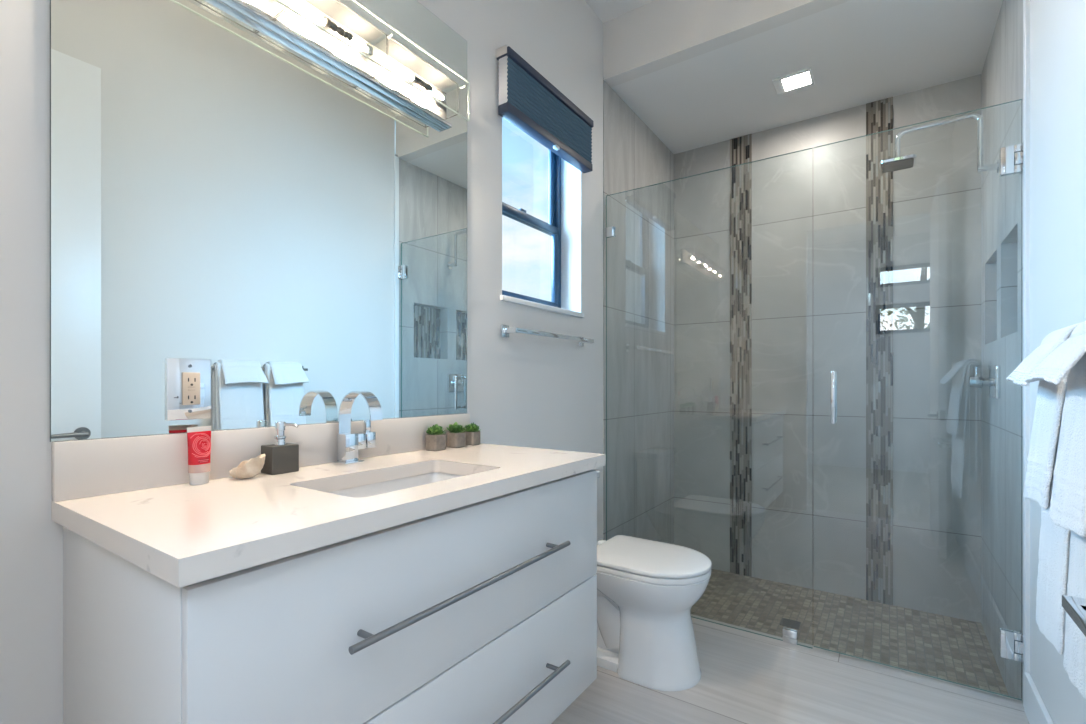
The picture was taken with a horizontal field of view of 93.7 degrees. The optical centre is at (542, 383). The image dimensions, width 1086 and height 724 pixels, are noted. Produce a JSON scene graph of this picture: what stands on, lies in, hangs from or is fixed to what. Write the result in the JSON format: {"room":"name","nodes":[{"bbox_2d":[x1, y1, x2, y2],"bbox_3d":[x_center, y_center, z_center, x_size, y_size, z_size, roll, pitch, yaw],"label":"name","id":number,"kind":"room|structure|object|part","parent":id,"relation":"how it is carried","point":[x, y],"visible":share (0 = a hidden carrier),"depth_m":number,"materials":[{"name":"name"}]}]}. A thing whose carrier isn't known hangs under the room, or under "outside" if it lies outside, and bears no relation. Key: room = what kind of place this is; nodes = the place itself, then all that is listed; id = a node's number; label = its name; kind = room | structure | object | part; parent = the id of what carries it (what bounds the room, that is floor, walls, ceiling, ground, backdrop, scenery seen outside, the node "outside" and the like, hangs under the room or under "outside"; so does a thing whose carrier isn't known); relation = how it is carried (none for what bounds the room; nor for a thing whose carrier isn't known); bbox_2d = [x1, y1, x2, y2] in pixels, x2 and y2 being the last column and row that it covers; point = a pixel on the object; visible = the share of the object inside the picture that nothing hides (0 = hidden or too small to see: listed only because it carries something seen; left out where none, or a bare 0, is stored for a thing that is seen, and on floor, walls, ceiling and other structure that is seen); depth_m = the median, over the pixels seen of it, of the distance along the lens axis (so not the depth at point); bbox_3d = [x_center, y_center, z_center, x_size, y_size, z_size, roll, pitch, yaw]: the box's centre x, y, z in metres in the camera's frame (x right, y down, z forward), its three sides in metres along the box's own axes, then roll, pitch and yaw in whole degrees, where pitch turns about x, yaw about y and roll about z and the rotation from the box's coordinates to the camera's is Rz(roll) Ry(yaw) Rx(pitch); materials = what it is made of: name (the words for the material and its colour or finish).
{"room":"bathroom","nodes":[
{"label":"bathroom","id":0,"kind":"room"},
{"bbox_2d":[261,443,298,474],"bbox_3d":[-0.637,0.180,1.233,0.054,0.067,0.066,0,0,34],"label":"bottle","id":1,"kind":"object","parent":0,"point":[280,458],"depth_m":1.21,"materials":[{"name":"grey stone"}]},
{"bbox_2d":[0,0,673,723],"bbox_3d":[-1.031,-0.413,0.885,0.169,3.500,7.100,0,0,34],"label":"wall","id":2,"kind":"structure","parent":0,"point":[524,390],"depth_m":2.07,"materials":[{"name":"white paint"}]},
{"bbox_2d":[50,0,466,441],"bbox_3d":[-0.588,-0.567,1.386,0.006,1.346,1.106,0,0,34],"label":"wall mirror","id":3,"kind":"object","parent":2,"relation":"attached to","point":[223,192],"visible":1,"depth_m":1.20,"materials":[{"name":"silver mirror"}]},
{"bbox_2d":[166,358,210,420],"bbox_3d":[-0.767,0.011,1.106,0.013,0.132,0.085,0,0,34],"label":"wall outlet","id":4,"kind":"object","parent":3,"relation":"attached to","point":[188,381],"visible":1,"depth_m":1.10,"materials":[{"name":"white"}]},
{"bbox_2d":[182,372,199,404],"bbox_3d":[-0.763,0.010,1.105,0.004,0.070,0.034,0,0,34],"label":"receptacle","id":5,"kind":"object","parent":4,"relation":"attached to","point":[190,380],"depth_m":1.10,"materials":[{"name":"beige plastic"}]},
{"bbox_2d":[220,0,469,129],"bbox_3d":[-0.543,-0.943,1.356,0.102,0.137,0.913,0,0,34],"label":"vanity light","id":6,"kind":"object","parent":3,"relation":"attached to","point":[300,22],"visible":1,"depth_m":1.43,"materials":[{"name":"silver metal"}]},
{"bbox_3d":[-0.588,-0.941,1.297,0.015,0.015,0.060,0,0,34],"label":"bulb","id":7,"kind":"part","parent":6,"relation":"part of","materials":[{"name":"white glass"}]},
{"bbox_2d":[316,16,330,31],"bbox_3d":[-0.578,-0.941,1.338,0.048,0.024,0.018,0,0,34],"label":"bulb socket","id":8,"kind":"object","parent":6,"relation":"attached to","point":[324,22],"depth_m":1.32,"materials":[{"name":"silver metal"}]},
{"bbox_3d":[-0.539,-0.935,1.345,0.021,0.021,0.080,0,0,34],"label":"cut glass rod","id":9,"kind":"part","parent":6,"relation":"part of","materials":[{"name":"grey"}]},
{"bbox_3d":[-0.514,-0.941,1.404,0.015,0.015,0.060,0,0,34],"label":"bulb","id":10,"kind":"part","parent":6,"relation":"part of","materials":[{"name":"white glass"}]},
{"bbox_2d":[359,44,372,57],"bbox_3d":[-0.505,-0.941,1.445,0.048,0.024,0.018,0,0,34],"label":"bulb socket","id":11,"kind":"object","parent":6,"relation":"attached to","point":[367,49],"depth_m":1.43,"materials":[{"name":"silver metal"}]},
{"bbox_3d":[-0.424,-0.941,1.537,0.015,0.015,0.060,0,0,34],"label":"bulb","id":12,"kind":"part","parent":6,"relation":"part of","materials":[{"name":"white glass"}]},
{"bbox_2d":[403,73,416,84],"bbox_3d":[-0.414,-0.941,1.578,0.048,0.024,0.018,0,0,34],"label":"bulb socket","id":13,"kind":"object","parent":6,"relation":"attached to","point":[412,78],"depth_m":1.56,"materials":[{"name":"silver metal"}]},
{"bbox_3d":[-0.376,-0.935,1.585,0.021,0.021,0.080,0,0,34],"label":"cut glass rod","id":14,"kind":"part","parent":6,"relation":"part of","materials":[{"name":"grey"}]},
{"bbox_3d":[-0.351,-0.941,1.644,0.015,0.015,0.060,0,0,34],"label":"bulb","id":15,"kind":"part","parent":6,"relation":"part of","materials":[{"name":"white glass"}]},
{"bbox_2d":[434,93,446,103],"bbox_3d":[-0.341,-0.941,1.685,0.048,0.024,0.018,0,0,34],"label":"bulb socket","id":16,"kind":"object","parent":6,"relation":"attached to","point":[442,97],"depth_m":1.67,"materials":[{"name":"silver metal"}]},
{"bbox_2d":[51,413,469,501],"bbox_3d":[-0.582,0.160,1.383,0.020,0.108,1.104,0,0,34],"label":"backsplash","id":17,"kind":"structure","parent":2,"relation":"attached to","point":[103,466],"depth_m":1.08,"materials":[{"name":"stone"}]},
{"bbox_2d":[63,470,596,723],"bbox_3d":[-0.345,0.573,1.237,0.576,0.648,1.097,0,0,34],"label":"vanity cabinet","id":18,"kind":"object","parent":2,"relation":"attached to","point":[485,611],"visible":0.79,"depth_m":0.89,"materials":[{"name":"white paint"}]},
{"bbox_2d":[51,413,604,587],"bbox_3d":[-0.355,0.177,1.244,0.552,0.143,1.129,0,0,34],"label":"countertop","id":19,"kind":"structure","parent":18,"relation":"on","point":[133,497],"depth_m":0.98,"materials":[{"name":"stone"}]},
{"bbox_2d":[187,426,210,484],"bbox_3d":[-0.737,0.152,1.092,0.040,0.122,0.039,0,0,-27],"label":"tube","id":20,"kind":"object","parent":19,"relation":"on","point":[198,438],"visible":1,"depth_m":1.08,"materials":[{"name":"red plastic"}]},
{"bbox_2d":[191,433,210,457],"bbox_3d":[-0.729,0.131,1.089,0.011,0.051,0.045,0,0,21],"label":"print","id":21,"kind":"object","parent":20,"relation":"on","point":[200,442],"depth_m":1.09,"materials":[{"name":"red plastic"}]},
{"bbox_2d":[229,454,264,478],"bbox_3d":[-0.669,0.187,1.153,0.072,0.052,0.043,0,0,-28],"label":"seashell","id":22,"kind":"object","parent":19,"relation":"on","point":[251,468],"visible":1,"depth_m":1.14,"materials":[{"name":"beige"}]},
{"bbox_2d":[261,421,298,474],"bbox_3d":[-0.632,0.152,1.230,0.065,0.123,0.066,0,0,34],"label":"soap dispenser","id":23,"kind":"object","parent":19,"relation":"on","point":[281,457],"visible":0.98,"depth_m":1.22,"materials":[{"name":"grey stone"}]},
{"bbox_2d":[332,391,381,464],"bbox_3d":[-0.479,0.116,1.377,0.148,0.195,0.106,0,0,34],"label":"faucet","id":24,"kind":"object","parent":19,"relation":"on","point":[348,443],"visible":1,"depth_m":1.38,"materials":[{"name":"silver metal"}]},
{"bbox_3d":[-0.529,0.211,1.384,0.058,0.005,0.061,0,0,34],"label":"plate","id":25,"kind":"part","parent":24,"relation":"part of","materials":[{"name":"silver metal"}]},
{"bbox_3d":[-0.488,0.077,1.356,0.139,0.116,0.036,0,0,34],"label":"spout","id":26,"kind":"part","parent":24,"relation":"part of","materials":[{"name":"silver metal"}]},
{"bbox_3d":[-0.497,0.157,1.437,0.042,0.044,0.026,0,0,34],"label":"handle","id":27,"kind":"part","parent":24,"relation":"part of","materials":[{"name":"silver metal"}]},
{"bbox_3d":[-0.496,0.118,1.438,0.012,0.034,0.016,0,0,34],"label":"lever","id":28,"kind":"part","parent":24,"relation":"part of","materials":[{"name":"silver metal"}]},
{"bbox_2d":[327,472,462,497],"bbox_3d":[-0.325,0.318,1.197,0.304,0.136,0.491,0,0,34],"label":"sink","id":29,"kind":"object","parent":19,"relation":"in","point":[373,489],"visible":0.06,"depth_m":1.33,"materials":[{"name":"white ceramic"}]},
{"bbox_2d":[425,424,445,450],"bbox_3d":[-0.349,0.171,1.647,0.063,0.086,0.066,0,0,34],"label":"potted succulent","id":30,"kind":"object","parent":19,"relation":"on","point":[435,440],"visible":1,"depth_m":1.63,"materials":[{"name":"grey concrete"}]},
{"bbox_2d":[425,434,445,450],"bbox_3d":[-0.348,0.188,1.648,0.050,0.051,0.050,0,0,34],"label":"pot","id":31,"kind":"object","parent":30,"relation":"on","point":[433,442],"depth_m":1.63,"materials":[{"name":"grey wood"}]},
{"bbox_2d":[447,422,465,447],"bbox_3d":[-0.294,0.171,1.728,0.062,0.085,0.062,0,0,-25],"label":"potted succulent","id":32,"kind":"object","parent":19,"relation":"on","point":[456,438],"visible":1,"depth_m":1.71,"materials":[{"name":"grey concrete"}]},
{"bbox_2d":[447,432,465,447],"bbox_3d":[-0.295,0.189,1.728,0.049,0.050,0.049,0,0,34],"label":"pot","id":33,"kind":"object","parent":32,"relation":"on","point":[454,439],"depth_m":1.71,"materials":[{"name":"grey wood"}]},
{"bbox_2d":[465,422,480,444],"bbox_3d":[-0.249,0.174,1.797,0.060,0.079,0.060,0,0,34],"label":"potted succulent","id":34,"kind":"object","parent":19,"relation":"on","point":[472,431],"visible":0.98,"depth_m":1.78,"materials":[{"name":"green plant"}]},
{"bbox_2d":[465,431,479,444],"bbox_3d":[-0.250,0.190,1.797,0.046,0.046,0.046,0,0,34],"label":"pot","id":35,"kind":"object","parent":34,"relation":"on","point":[472,437],"depth_m":1.78,"materials":[{"name":"grey wood"}]},
{"bbox_3d":[-0.131,0.419,1.080,0.045,0.013,0.655,0,0,34],"label":"handle","id":36,"kind":"part","parent":18,"relation":"part of","materials":[{"name":"silver metal"}]},
{"bbox_3d":[-0.325,0.739,1.223,0.439,0.316,1.095,0,0,34],"label":"drawer","id":37,"kind":"part","parent":18,"relation":"part of","materials":[{"name":"white paint"}]},
{"bbox_3d":[-0.131,0.733,1.080,0.045,0.013,0.655,0,0,34],"label":"handle","id":38,"kind":"part","parent":18,"relation":"part of","materials":[{"name":"silver metal"}]},
{"bbox_2d":[500,149,583,317],"bbox_3d":[-0.048,-0.796,2.316,0.177,0.934,0.647,0,0,34],"label":"window","id":39,"kind":"structure","parent":2,"relation":"in","point":[552,228],"depth_m":2.55,"materials":[{"name":"blue"}]},
{"bbox_3d":[-0.109,-0.997,2.357,0.019,0.488,0.579,0,0,34],"label":"sash","id":40,"kind":"part","parent":39,"relation":"part of","materials":[{"name":"blue"}]},
{"bbox_3d":[-0.091,-0.581,2.345,0.018,0.418,0.579,0,0,34],"label":"sash","id":41,"kind":"part","parent":39,"relation":"part of","materials":[{"name":"blue"}]},
{"bbox_3d":[-0.028,-0.340,2.302,0.128,0.022,0.647,0,0,34],"label":"sill","id":42,"kind":"part","parent":39,"relation":"part of","materials":[{"name":"white paint"}]},
{"bbox_3d":[-0.102,-0.806,2.352,0.048,0.913,0.623,0,0,34],"label":"frame","id":43,"kind":"part","parent":39,"relation":"part of","materials":[{"name":"blue"}]},
{"bbox_2d":[496,44,593,172],"bbox_3d":[0.034,-1.172,2.247,0.064,0.274,0.683,0,0,34],"label":"window shade","id":44,"kind":"object","parent":2,"relation":"attached to","point":[527,99],"visible":1,"depth_m":2.15,"materials":[{"name":"blue fabric"}]},
{"bbox_3d":[0.035,-1.067,2.246,0.051,0.036,0.673,0,0,34],"label":"rail","id":45,"kind":"part","parent":44,"relation":"part of","materials":[{"name":"blue"}]},
{"bbox_2d":[500,325,593,346],"bbox_3d":[0.044,-0.210,2.255,0.070,0.048,0.650,0,0,34],"label":"towel bar","id":46,"kind":"object","parent":2,"relation":"attached to","point":[505,330],"visible":1,"depth_m":2.12,"materials":[{"name":"silver metal"}]},
{"bbox_2d":[605,148,812,648],"bbox_3d":[0.750,0.061,2.468,0.990,2.152,0.026,0,0,34],"label":"glass panel","id":47,"kind":"object","parent":2,"relation":"attached to","point":[790,635],"visible":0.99,"depth_m":2.24,"materials":[{"name":"clear glass"}]},
{"bbox_2d":[585,0,653,22],"bbox_3d":[0.164,-1.983,1.190,2.070,0.100,2.750,0,0,34],"label":"ceiling","id":48,"kind":"structure","parent":0,"point":[606,10],"depth_m":2.61,"materials":[{"name":"white paint"}]},
{"bbox_2d":[603,0,849,86],"bbox_3d":[1.036,-1.806,2.292,1.710,0.355,0.085,0,0,34],"label":"wall header","id":49,"kind":"structure","parent":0,"point":[656,35],"depth_m":2.49,"materials":[{"name":"white paint"}]},
{"bbox_2d":[551,623,1028,723],"bbox_3d":[0.232,1.207,1.113,1.870,0.140,2.700,0,0,34],"label":"floor","id":50,"kind":"structure","parent":0,"point":[744,680],"depth_m":1.84,"materials":[{"name":"beige tile"}]},
{"bbox_2d":[596,470,711,690],"bbox_3d":[0.345,0.769,2.119,0.692,0.734,0.376,0,0,34],"label":"toilet","id":51,"kind":"object","parent":50,"relation":"on","point":[647,590],"visible":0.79,"depth_m":1.93,"materials":[{"name":"white ceramic"}]},
{"bbox_3d":[0.436,0.721,2.057,0.469,0.021,0.370,0,0,34],"label":"seat","id":52,"kind":"part","parent":51,"relation":"part of","materials":[{"name":"white plastic"}]},
{"bbox_3d":[0.436,0.697,2.057,0.473,0.022,0.374,0,0,34],"label":"lid","id":53,"kind":"part","parent":51,"relation":"part of","materials":[{"name":"white plastic"}]},
{"bbox_2d":[611,0,1002,153],"bbox_3d":[1.393,-1.658,2.726,1.810,0.060,1.034,0,0,34],"label":"ceiling","id":54,"kind":"structure","parent":0,"point":[857,52],"depth_m":2.63,"materials":[{"name":"white paint"}]},
{"bbox_2d":[772,67,814,95],"bbox_3d":[1.347,-1.623,2.736,0.184,0.010,0.170,0,0,34],"label":"recessed light","id":55,"kind":"object","parent":54,"relation":"in","point":[804,78],"visible":1,"depth_m":2.73,"materials":[{"name":"white"}]},
{"bbox_2d":[674,74,980,622],"bbox_3d":[1.678,-0.175,3.145,1.870,2.945,0.080,0,0,34],"label":"wall","id":56,"kind":"structure","parent":0,"point":[937,200],"depth_m":3.06,"materials":[{"name":"tile"}]},
{"bbox_2d":[730,134,751,576],"bbox_3d":[1.300,-0.186,3.350,0.137,2.883,0.009,0,0,34],"label":"mosaic tile strip","id":57,"kind":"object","parent":56,"relation":"attached to","point":[740,147],"depth_m":3.35,"materials":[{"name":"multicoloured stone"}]},
{"bbox_2d":[866,97,892,604],"bbox_3d":[1.930,-0.186,2.921,0.129,2.883,0.009,0,0,34],"label":"mosaic tile strip","id":58,"kind":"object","parent":56,"relation":"attached to","point":[879,114],"depth_m":2.92,"materials":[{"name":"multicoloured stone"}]},
{"bbox_2d":[691,569,1008,695],"bbox_3d":[1.303,1.276,2.684,1.670,0.042,1.104,0,0,34],"label":"floor","id":59,"kind":"structure","parent":0,"point":[953,649],"depth_m":2.63,"materials":[{"name":"tile"}]},
{"bbox_2d":[780,618,800,628],"bbox_3d":[1.295,1.253,2.663,0.090,0.004,0.090,0,0,34],"label":"floor drain","id":60,"kind":"object","parent":59,"relation":"on","point":[790,623],"visible":1,"depth_m":2.66,"materials":[{"name":"grey metal"}]},
{"bbox_2d":[691,614,1024,711],"bbox_3d":[1.019,1.196,2.267,1.670,0.118,0.090,0,0,34],"label":"trim","id":61,"kind":"structure","parent":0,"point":[982,695],"depth_m":2.05,"materials":[{"name":"white stone"}]},
{"bbox_2d":[981,0,1085,723],"bbox_3d":[1.285,-0.318,1.063,0.134,3.230,3.804,0,0,34],"label":"wall","id":62,"kind":"structure","parent":0,"point":[1002,72],"depth_m":1.85,"materials":[{"name":"paint"}]},
{"bbox_2d":[814,99,1022,700],"bbox_3d":[1.438,0.056,1.999,0.666,2.142,0.104,0,0,34],"label":"shower door","id":63,"kind":"structure","parent":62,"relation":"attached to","point":[1010,640],"depth_m":1.83,"materials":[{"name":"clear glass"}]},
{"bbox_3d":[1.226,0.055,2.144,0.016,0.220,0.104,0,0,34],"label":"handle","id":64,"kind":"part","parent":63,"relation":"part of","materials":[{"name":"silver metal"}]},
{"bbox_3d":[1.702,0.937,1.819,0.028,0.098,0.058,0,0,34],"label":"wall plate","id":65,"kind":"part","parent":63,"relation":"part of","materials":[{"name":"silver metal"}]},
{"bbox_3d":[1.702,-0.804,1.819,0.028,0.098,0.058,0,0,34],"label":"wall plate","id":66,"kind":"part","parent":63,"relation":"part of","materials":[{"name":"silver metal"}]},
{"bbox_2d":[879,113,998,172],"bbox_3d":[1.810,-1.063,2.342,0.437,0.285,0.144,0,0,34],"label":"shower","id":67,"kind":"object","parent":62,"relation":"attached to","point":[899,162],"visible":0.98,"depth_m":2.34,"materials":[{"name":"silver metal"}]},
{"bbox_3d":[1.689,-1.050,2.425,0.144,0.018,0.144,0,0,34],"label":"head plate","id":68,"kind":"part","parent":67,"relation":"part of","materials":[{"name":"silver metal"}]},
{"bbox_2d":[968,365,1000,398],"bbox_3d":[1.985,-0.009,2.296,0.098,0.145,0.170,0,0,34],"label":"shower valve","id":69,"kind":"object","parent":62,"relation":"attached to","point":[994,380],"visible":1,"depth_m":2.28,"materials":[{"name":"silver metal"}]},
{"bbox_3d":[1.983,-0.009,2.309,0.080,0.055,0.055,0,0,34],"label":"knob","id":70,"kind":"part","parent":69,"relation":"part of","materials":[{"name":"silver metal"}]},
{"bbox_3d":[2.018,-0.009,2.273,0.018,0.145,0.170,0,0,34],"label":"valve plate","id":71,"kind":"part","parent":69,"relation":"part of","materials":[{"name":"silver metal"}]},
{"bbox_2d":[1023,0,1029,706],"bbox_3d":[1.694,-0.245,1.777,0.022,2.765,0.035,0,0,34],"label":"door frame","id":72,"kind":"structure","parent":62,"relation":"attached to","point":[1026,3],"depth_m":1.77,"materials":[{"name":"white"}]},
{"bbox_2d":[1024,672,1053,723],"bbox_3d":[1.226,1.069,1.103,0.014,0.137,1.604,0,0,34],"label":"baseboard","id":73,"kind":"structure","parent":62,"relation":"attached to","point":[1036,712],"depth_m":1.66,"materials":[{"name":"white"}]},
{"bbox_2d":[1062,595,1085,636],"bbox_3d":[0.799,0.359,0.610,0.164,0.048,0.456,0,0,34],"label":"towel bar","id":74,"kind":"object","parent":62,"relation":"attached to","point":[1075,607],"visible":1,"depth_m":0.80,"materials":[{"name":"silver metal"}]},
{"bbox_3d":[1.098,-0.085,0.965,0.071,0.048,0.612,0,0,34],"label":"towel bar","id":75,"kind":"object","parent":62,"relation":"attached to","visible":0},
{"bbox_2d":[1036,394,1070,654],"bbox_3d":[1.143,0.232,1.111,0.073,0.672,0.212,0,0,34],"label":"bath towel","id":76,"kind":"object","parent":75,"relation":"hanging from","point":[1054,540],"visible":0.44,"depth_m":1.10,"materials":[{"name":"white fabric"}]},
{"bbox_2d":[1006,322,1082,385],"bbox_3d":[1.134,-0.062,1.125,0.150,0.132,0.202,0,0,34],"label":"washcloth","id":77,"kind":"object","parent":76,"relation":"on","point":[1054,339],"visible":0.88,"depth_m":1.11,"materials":[{"name":"white fabric"}]},
{"bbox_2d":[1063,531,1085,698],"bbox_3d":[1.006,0.232,0.910,0.073,0.672,0.226,0,0,34],"label":"bath towel","id":78,"kind":"object","parent":75,"relation":"hanging from","point":[1074,661],"visible":0.52,"depth_m":0.95,"materials":[{"name":"white fabric"}]},
{"bbox_2d":[1025,321,1085,384],"bbox_3d":[0.998,-0.063,0.924,0.152,0.130,0.217,0,0,34],"label":"washcloth","id":79,"kind":"object","parent":78,"relation":"on","point":[1053,369],"visible":1,"depth_m":0.93,"materials":[{"name":"white fabric"}]},
{"bbox_2d":[1049,353,1085,537],"bbox_3d":[1.002,0.077,0.914,0.107,0.387,0.219,0,0,34],"label":"hand towel","id":80,"kind":"object","parent":78,"relation":"on","point":[1067,510],"visible":0.94,"depth_m":0.93,"materials":[{"name":"white fabric"}]},
{"bbox_2d":[1023,334,1070,508],"bbox_3d":[1.139,0.077,1.115,0.107,0.387,0.205,0,0,34],"label":"hand towel","id":81,"kind":"object","parent":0,"point":[1050,399],"visible":0.61,"depth_m":1.10,"materials":[{"name":"white fabric"}]}
]}

